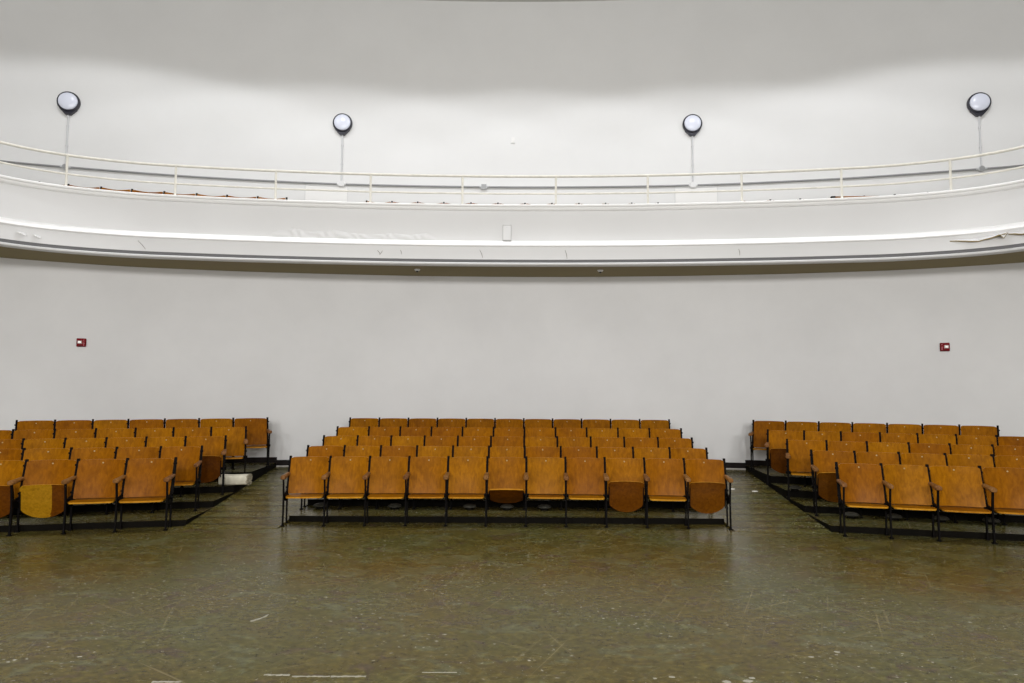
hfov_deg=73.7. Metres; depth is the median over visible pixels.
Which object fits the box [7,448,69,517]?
chair
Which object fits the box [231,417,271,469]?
chair
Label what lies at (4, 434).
chair
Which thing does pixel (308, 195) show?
door
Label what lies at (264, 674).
tape remnant
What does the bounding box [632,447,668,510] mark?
chair
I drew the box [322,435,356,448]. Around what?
chair
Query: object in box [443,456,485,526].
chair
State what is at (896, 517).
floor vent
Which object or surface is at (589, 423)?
chair
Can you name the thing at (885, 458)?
chair
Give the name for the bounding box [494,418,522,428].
chair
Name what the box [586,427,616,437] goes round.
chair
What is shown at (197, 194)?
chair
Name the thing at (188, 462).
chair
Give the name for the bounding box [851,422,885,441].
chair
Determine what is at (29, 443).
chair
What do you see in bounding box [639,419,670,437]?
chair
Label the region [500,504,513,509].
floor vent
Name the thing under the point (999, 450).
chair
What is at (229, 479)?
box
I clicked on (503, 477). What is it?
chair
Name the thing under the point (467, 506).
floor vent
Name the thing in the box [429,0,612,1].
ceiling
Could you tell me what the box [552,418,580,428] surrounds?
chair
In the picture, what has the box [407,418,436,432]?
chair
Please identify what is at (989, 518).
floor vent
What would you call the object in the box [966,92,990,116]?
lamp
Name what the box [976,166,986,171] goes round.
junction box
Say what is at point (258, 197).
chair
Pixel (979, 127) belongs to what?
conduit
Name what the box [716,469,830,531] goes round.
floor
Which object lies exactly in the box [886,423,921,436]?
chair
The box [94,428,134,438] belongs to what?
chair
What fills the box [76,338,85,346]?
fire alarm
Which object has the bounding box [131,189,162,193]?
chair
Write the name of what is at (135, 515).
floor
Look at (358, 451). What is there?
chair
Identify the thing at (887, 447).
chair
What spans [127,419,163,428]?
chair
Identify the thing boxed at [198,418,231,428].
chair
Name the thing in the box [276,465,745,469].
trim
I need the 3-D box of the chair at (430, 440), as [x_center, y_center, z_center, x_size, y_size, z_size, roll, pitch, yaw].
[-1.086,1.818,10.115,0.523,0.824,0.430,0,-4,-2]
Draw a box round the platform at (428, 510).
[289,486,723,524]
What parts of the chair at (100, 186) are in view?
backrest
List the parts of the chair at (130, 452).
leg, frame, backrest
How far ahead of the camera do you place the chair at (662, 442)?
10.20 m
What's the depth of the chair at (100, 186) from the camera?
12.08 m
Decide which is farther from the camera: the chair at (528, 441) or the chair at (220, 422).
the chair at (220, 422)
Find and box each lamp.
[57,91,80,115]
[333,113,351,135]
[682,114,701,136]
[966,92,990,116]
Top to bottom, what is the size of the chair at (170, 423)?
0.824 m
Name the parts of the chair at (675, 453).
backrest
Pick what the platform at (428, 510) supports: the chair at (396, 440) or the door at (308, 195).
the chair at (396, 440)
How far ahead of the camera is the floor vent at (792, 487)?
9.78 m
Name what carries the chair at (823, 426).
on the platform at (969, 525)
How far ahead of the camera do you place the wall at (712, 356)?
12.19 m
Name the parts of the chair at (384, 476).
leg, armrest, leg, frame, seat, backrest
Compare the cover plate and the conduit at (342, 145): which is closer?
the cover plate
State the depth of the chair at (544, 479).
8.69 m
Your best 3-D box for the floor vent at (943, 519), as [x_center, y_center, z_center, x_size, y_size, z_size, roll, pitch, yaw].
[5.323,2.200,8.479,0.190,0.073,0.190,0,-4,0]
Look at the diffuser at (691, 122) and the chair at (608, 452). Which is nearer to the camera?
the chair at (608, 452)
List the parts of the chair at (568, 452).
backrest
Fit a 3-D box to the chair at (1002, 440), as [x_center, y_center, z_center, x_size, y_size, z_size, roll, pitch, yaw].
[6.977,1.713,9.350,0.554,0.824,0.430,-2,-5,28]
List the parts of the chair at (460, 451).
backrest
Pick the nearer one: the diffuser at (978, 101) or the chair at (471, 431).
the chair at (471, 431)
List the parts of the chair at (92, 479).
leg, armrest, leg, frame, seat, backrest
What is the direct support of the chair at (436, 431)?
on the platform at (428, 510)
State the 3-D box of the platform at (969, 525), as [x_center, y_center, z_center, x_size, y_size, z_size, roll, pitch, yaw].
[6.744,2.211,9.539,6.227,0.368,3.924,-1,-4,13]
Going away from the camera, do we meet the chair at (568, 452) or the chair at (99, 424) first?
the chair at (568, 452)
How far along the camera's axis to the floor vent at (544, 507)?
9.11 m
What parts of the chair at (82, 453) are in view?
frame, backrest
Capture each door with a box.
[304,184,347,201]
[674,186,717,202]
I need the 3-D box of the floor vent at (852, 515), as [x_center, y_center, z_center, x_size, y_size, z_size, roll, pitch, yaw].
[4.324,2.211,8.707,0.190,0.073,0.190,0,-4,0]
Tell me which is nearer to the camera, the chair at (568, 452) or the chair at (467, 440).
the chair at (568, 452)
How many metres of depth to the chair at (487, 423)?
11.84 m
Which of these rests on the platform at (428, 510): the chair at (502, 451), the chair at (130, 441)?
the chair at (502, 451)
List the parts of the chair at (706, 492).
frame, leg, armrest, leg, backrest, seat, frame, leg, armrest, leg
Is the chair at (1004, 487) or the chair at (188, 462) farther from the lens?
the chair at (188, 462)
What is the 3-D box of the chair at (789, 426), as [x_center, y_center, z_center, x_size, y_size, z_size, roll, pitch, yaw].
[4.720,1.721,11.186,0.530,0.824,0.430,-2,-5,28]
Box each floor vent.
[313,503,326,508]
[388,503,401,509]
[463,504,476,509]
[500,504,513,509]
[537,504,550,510]
[790,485,801,490]
[845,512,859,518]
[887,513,902,520]
[934,515,949,522]
[982,517,1000,524]
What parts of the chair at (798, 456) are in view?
frame, leg, seat, backrest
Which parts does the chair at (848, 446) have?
backrest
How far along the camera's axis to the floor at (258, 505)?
9.17 m
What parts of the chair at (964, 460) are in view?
backrest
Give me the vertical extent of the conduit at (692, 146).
1.065 m
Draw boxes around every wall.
[0,0,1023,203]
[0,257,1023,462]
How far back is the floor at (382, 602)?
5.34 m
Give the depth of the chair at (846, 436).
10.28 m
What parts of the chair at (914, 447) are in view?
backrest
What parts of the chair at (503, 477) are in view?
leg, armrest, frame, seat, backrest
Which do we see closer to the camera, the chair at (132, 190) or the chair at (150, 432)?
the chair at (150, 432)
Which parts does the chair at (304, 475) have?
leg, armrest, leg, frame, seat, backrest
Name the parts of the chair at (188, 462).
backrest, seat, leg, leg, armrest, frame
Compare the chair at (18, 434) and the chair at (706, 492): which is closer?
the chair at (706, 492)
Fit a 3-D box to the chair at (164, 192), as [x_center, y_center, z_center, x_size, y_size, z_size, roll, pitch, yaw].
[-5.968,-2.301,12.112,0.567,0.824,0.430,1,-4,-12]
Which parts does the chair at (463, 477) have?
leg, armrest, frame, leg, seat, backrest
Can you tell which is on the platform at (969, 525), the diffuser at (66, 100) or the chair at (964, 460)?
the chair at (964, 460)
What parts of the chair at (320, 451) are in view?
backrest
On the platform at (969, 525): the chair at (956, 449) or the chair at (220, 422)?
the chair at (956, 449)
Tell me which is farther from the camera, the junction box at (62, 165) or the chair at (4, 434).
the junction box at (62, 165)
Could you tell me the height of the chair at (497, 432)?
0.824 m
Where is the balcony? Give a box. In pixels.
[0,175,1023,266]
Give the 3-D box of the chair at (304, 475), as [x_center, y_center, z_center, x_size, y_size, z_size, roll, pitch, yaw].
[-2.584,1.859,8.533,0.524,0.824,0.430,1,-4,-6]
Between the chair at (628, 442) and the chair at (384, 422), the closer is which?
the chair at (628, 442)
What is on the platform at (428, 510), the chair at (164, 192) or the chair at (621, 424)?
the chair at (621, 424)
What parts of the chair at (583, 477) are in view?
frame, leg, armrest, backrest, seat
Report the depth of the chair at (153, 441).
9.83 m
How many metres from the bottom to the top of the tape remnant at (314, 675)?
0.002 m
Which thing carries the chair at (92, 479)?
on the floor at (382, 602)
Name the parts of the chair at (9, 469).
seat, backrest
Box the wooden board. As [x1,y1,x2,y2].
[830,196,868,197]
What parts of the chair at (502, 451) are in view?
backrest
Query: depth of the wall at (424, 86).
15.00 m
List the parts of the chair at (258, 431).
backrest, seat, frame, leg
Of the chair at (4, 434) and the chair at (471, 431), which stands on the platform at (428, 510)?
the chair at (471, 431)
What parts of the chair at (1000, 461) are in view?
leg, backrest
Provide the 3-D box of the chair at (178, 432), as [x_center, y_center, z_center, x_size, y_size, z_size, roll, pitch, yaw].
[-4.898,1.720,10.375,0.553,0.824,0.430,2,-4,-23]
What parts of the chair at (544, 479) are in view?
leg, armrest, frame, backrest, seat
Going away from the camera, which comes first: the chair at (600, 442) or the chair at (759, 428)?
the chair at (600, 442)
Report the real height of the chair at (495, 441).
0.824 m
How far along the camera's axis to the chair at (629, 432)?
11.00 m
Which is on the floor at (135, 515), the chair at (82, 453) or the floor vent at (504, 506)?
the chair at (82, 453)
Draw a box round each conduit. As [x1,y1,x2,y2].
[0,160,1023,187]
[65,115,68,163]
[341,135,343,180]
[691,136,693,181]
[978,116,981,165]
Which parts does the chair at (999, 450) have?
backrest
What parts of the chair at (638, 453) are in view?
backrest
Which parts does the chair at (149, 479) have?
leg, armrest, leg, frame, seat, backrest, leg, armrest, leg, frame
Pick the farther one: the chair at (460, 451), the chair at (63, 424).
the chair at (63, 424)
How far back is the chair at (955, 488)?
7.92 m
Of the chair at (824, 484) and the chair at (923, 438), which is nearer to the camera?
the chair at (824, 484)
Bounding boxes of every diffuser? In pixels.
[58,92,77,109]
[334,114,350,129]
[684,115,700,130]
[970,93,989,110]
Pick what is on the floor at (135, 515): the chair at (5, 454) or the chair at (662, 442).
the chair at (5, 454)
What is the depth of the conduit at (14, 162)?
14.79 m
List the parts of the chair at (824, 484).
frame, leg, armrest, leg, seat, backrest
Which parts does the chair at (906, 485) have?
frame, leg, armrest, leg, backrest, seat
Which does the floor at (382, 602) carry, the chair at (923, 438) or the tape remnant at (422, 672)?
the tape remnant at (422, 672)
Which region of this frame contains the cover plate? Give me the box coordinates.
[503,225,510,240]
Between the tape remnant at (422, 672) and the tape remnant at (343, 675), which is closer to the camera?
the tape remnant at (343, 675)
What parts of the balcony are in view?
lip moulding, ledge moulding, fascia panel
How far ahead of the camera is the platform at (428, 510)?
8.89 m
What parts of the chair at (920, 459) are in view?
backrest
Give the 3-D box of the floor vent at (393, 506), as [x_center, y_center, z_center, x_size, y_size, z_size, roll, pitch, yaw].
[-1.574,2.211,9.175,0.190,0.073,0.190,0,-4,0]
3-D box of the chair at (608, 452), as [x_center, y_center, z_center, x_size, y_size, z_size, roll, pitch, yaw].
[1.396,1.861,9.311,0.524,0.824,0.430,0,-4,4]
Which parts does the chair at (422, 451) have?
backrest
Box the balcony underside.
[0,246,1023,276]
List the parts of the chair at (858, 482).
frame, leg, armrest, leg, backrest, seat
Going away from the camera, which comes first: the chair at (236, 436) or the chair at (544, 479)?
the chair at (544, 479)
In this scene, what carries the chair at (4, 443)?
on the floor at (135, 515)
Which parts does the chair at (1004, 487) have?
frame, leg, armrest, leg, backrest, seat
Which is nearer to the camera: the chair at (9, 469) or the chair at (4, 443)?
the chair at (9, 469)
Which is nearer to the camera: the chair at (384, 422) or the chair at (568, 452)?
the chair at (568, 452)
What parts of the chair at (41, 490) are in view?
leg, armrest, leg, frame, seat, backrest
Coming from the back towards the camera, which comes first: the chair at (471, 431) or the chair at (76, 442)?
the chair at (471, 431)
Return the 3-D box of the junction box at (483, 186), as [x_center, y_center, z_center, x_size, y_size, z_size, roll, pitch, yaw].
[-0.627,-3.452,15.251,0.200,0.120,0.068,0,-4,-1]
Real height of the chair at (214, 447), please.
0.824 m
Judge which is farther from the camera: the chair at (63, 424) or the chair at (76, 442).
the chair at (63, 424)
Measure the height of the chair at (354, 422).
0.824 m
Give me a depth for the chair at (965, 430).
10.27 m
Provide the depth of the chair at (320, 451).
9.48 m
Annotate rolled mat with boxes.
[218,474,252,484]
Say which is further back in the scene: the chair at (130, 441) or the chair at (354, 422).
the chair at (354, 422)
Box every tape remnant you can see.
[151,681,181,682]
[264,674,289,675]
[292,675,329,676]
[331,675,365,676]
[422,672,456,672]
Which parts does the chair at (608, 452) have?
backrest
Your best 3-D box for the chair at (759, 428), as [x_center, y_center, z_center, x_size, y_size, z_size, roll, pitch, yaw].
[4.262,1.734,11.411,0.540,0.824,0.430,-2,-5,27]
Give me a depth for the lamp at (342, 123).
15.11 m
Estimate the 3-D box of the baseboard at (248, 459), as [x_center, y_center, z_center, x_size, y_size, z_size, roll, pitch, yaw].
[0.060,2.087,11.219,18.400,0.145,2.520,0,-4,0]
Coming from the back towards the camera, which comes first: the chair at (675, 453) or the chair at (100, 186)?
the chair at (100, 186)
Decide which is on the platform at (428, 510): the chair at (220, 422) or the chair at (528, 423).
the chair at (528, 423)
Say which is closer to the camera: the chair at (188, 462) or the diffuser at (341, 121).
the chair at (188, 462)
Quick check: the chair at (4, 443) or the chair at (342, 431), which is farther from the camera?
the chair at (342, 431)
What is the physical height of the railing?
0.520 m
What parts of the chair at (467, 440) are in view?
backrest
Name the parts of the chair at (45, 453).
frame, backrest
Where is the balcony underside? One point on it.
(5, 252)
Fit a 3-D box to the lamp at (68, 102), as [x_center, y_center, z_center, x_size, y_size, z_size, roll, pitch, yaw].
[-9.154,-4.924,14.086,0.428,0.484,0.157,1,-4,-15]
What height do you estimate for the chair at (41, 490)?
0.824 m
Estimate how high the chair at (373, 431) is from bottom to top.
0.824 m
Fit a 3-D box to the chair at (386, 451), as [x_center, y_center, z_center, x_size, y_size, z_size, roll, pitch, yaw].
[-1.591,1.847,9.339,0.524,0.824,0.430,1,-4,-3]
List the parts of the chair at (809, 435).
backrest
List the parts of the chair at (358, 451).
backrest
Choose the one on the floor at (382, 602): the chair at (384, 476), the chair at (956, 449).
the chair at (384, 476)
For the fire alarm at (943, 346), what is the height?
0.140 m
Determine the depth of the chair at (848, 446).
9.73 m
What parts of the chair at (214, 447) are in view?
backrest, seat, leg, frame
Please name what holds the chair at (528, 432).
on the platform at (428, 510)
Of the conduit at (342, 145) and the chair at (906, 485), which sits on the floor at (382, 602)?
the chair at (906, 485)
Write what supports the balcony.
attached to the wall at (712, 356)
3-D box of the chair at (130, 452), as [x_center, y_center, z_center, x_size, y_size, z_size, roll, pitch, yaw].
[-4.951,1.797,8.907,0.556,0.824,0.430,2,-4,-16]
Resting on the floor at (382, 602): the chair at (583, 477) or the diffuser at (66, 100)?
the chair at (583, 477)
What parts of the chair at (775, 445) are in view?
frame, leg, seat, backrest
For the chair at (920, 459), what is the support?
on the platform at (969, 525)
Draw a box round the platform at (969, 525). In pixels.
[745,466,1023,540]
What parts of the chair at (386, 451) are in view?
backrest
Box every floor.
[0,463,276,531]
[0,522,1023,682]
[182,467,308,528]
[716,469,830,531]
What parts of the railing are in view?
post, post, post, post, post, rail, rail, post, post, post, post, post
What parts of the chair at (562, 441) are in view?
backrest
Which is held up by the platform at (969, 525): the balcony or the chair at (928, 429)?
the chair at (928, 429)
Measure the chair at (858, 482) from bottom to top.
0.824 m
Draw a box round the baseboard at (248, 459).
[226,457,769,467]
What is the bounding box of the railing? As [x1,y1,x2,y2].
[0,141,1023,203]
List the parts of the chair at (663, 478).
frame, armrest, leg, backrest, seat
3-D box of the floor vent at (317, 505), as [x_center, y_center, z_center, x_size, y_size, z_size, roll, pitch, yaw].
[-2.579,2.206,9.181,0.190,0.073,0.190,0,-4,0]
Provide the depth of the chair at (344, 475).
8.67 m
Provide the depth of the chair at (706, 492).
8.46 m
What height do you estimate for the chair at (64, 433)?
0.824 m
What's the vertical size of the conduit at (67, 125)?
1.055 m
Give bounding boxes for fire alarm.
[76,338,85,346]
[940,343,949,350]
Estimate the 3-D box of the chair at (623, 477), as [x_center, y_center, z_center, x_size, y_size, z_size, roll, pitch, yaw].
[1.403,1.882,8.549,0.524,0.824,0.428,0,-4,4]
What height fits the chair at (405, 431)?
0.824 m
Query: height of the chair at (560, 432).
0.824 m
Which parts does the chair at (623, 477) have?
frame, armrest, leg, backrest, seat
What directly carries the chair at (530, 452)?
on the platform at (428, 510)
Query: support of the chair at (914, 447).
on the platform at (969, 525)
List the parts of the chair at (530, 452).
backrest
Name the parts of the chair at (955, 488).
frame, leg, armrest, leg, backrest, seat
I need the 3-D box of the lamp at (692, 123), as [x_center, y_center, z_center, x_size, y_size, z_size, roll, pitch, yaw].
[3.988,-4.789,15.084,0.428,0.484,0.157,0,-4,6]
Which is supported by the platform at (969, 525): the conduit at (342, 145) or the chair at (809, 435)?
the chair at (809, 435)
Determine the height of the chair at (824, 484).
0.824 m
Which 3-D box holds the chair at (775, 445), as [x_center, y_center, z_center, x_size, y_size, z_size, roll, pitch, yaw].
[4.184,1.779,10.489,0.550,0.824,0.428,-1,-4,23]
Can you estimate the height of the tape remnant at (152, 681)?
0.002 m
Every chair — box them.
[0,430,11,438]
[0,439,21,448]
[0,449,21,459]
[0,460,24,517]
[6,459,75,535]
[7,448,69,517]
[11,429,53,439]
[14,420,53,430]
[21,438,63,449]
[52,429,94,438]
[53,419,91,429]
[57,447,114,515]
[60,458,125,534]
[63,438,104,448]
[91,419,126,429]
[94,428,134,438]
[100,186,130,191]
[104,437,144,448]
[104,447,158,514]
[112,457,176,532]
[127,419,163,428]
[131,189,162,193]
[134,428,171,437]
[144,436,183,457]
[150,445,202,512]
[163,191,194,195]
[163,418,197,429]
[172,427,209,437]
[179,435,226,496]
[196,193,225,196]
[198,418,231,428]
[207,426,247,482]
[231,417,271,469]
[257,196,287,199]
[280,456,328,526]
[299,445,343,509]
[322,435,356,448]
[322,456,368,526]
[336,426,367,436]
[337,445,379,509]
[349,417,377,427]
[356,435,389,455]
[362,456,407,526]
[367,426,398,436]
[375,445,415,509]
[378,417,407,428]
[390,435,423,446]
[399,426,430,442]
[403,456,446,526]
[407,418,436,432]
[412,445,451,509]
[423,435,456,446]
[430,426,461,436]
[436,418,464,435]
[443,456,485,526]
[449,445,487,509]
[454,435,489,493]
[461,427,492,436]
[465,418,493,437]
[483,456,524,526]
[487,445,523,509]
[490,436,522,447]
[493,427,523,437]
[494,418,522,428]
[523,418,551,428]
[523,436,555,447]
[523,446,559,509]
[523,456,564,526]
[524,427,554,437]
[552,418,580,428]
[555,427,585,437]
[556,436,589,494]
[559,446,595,509]
[563,457,604,526]
[581,418,609,433]
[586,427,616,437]
[590,436,623,447]
[596,446,631,510]
[603,457,644,527]
[610,419,638,428]
[617,428,648,438]
[623,437,656,448]
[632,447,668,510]
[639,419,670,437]
[643,457,685,528]
[648,428,682,438]
[657,437,693,450]
[668,447,707,511]
[682,458,732,529]
[748,420,784,470]
[765,429,802,484]
[785,420,817,431]
[785,439,825,499]
[803,430,839,486]
[810,449,853,515]
[818,421,850,432]
[825,440,865,501]
[835,462,888,536]
[840,431,878,451]
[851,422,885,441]
[853,451,898,518]
[865,441,908,464]
[879,432,916,452]
[879,463,936,538]
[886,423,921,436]
[897,452,945,520]
[907,442,949,504]
[916,433,955,451]
[921,424,958,440]
[925,464,991,541]
[943,453,993,522]
[948,443,992,455]
[954,434,996,452]
[958,424,999,445]
[977,466,1023,543]
[990,454,1023,525]
[991,444,1023,466]
[995,435,1023,445]
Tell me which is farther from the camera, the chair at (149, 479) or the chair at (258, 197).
the chair at (258, 197)
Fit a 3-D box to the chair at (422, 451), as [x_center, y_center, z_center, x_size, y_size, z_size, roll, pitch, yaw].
[-1.093,1.850,9.351,0.524,0.824,0.430,0,-4,-2]
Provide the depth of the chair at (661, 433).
10.96 m
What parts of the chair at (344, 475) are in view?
leg, armrest, leg, frame, seat, backrest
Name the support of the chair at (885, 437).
on the platform at (969, 525)
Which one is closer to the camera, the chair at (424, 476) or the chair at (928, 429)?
the chair at (424, 476)
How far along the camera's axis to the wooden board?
10.96 m
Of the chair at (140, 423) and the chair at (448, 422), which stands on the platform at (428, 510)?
the chair at (448, 422)
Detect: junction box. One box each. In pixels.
[60,164,70,169]
[337,181,345,186]
[479,184,487,189]
[689,182,697,187]
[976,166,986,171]
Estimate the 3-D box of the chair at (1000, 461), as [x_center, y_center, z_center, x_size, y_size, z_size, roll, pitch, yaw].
[6.267,1.821,8.363,0.596,0.824,0.430,-1,-4,19]
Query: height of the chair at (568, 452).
0.824 m
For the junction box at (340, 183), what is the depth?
15.06 m
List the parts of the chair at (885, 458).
backrest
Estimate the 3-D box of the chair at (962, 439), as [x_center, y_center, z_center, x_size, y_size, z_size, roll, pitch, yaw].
[6.507,1.724,9.543,0.511,0.824,0.430,-2,-5,27]
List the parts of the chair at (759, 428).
leg, frame, leg, backrest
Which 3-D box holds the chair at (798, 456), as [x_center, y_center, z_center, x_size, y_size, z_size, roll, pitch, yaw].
[4.186,1.819,9.714,0.549,0.824,0.430,-1,-4,20]
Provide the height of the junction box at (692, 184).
0.124 m
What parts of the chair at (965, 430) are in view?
backrest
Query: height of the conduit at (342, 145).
1.065 m
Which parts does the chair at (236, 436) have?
backrest, seat, frame, leg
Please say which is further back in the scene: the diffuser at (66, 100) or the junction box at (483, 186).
the junction box at (483, 186)
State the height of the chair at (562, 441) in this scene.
0.824 m
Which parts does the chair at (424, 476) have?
leg, armrest, frame, leg, seat, backrest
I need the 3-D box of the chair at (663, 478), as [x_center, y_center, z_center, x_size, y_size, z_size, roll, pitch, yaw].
[1.901,1.883,8.521,0.524,0.824,0.430,0,-4,5]
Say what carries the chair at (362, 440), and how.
on the platform at (428, 510)

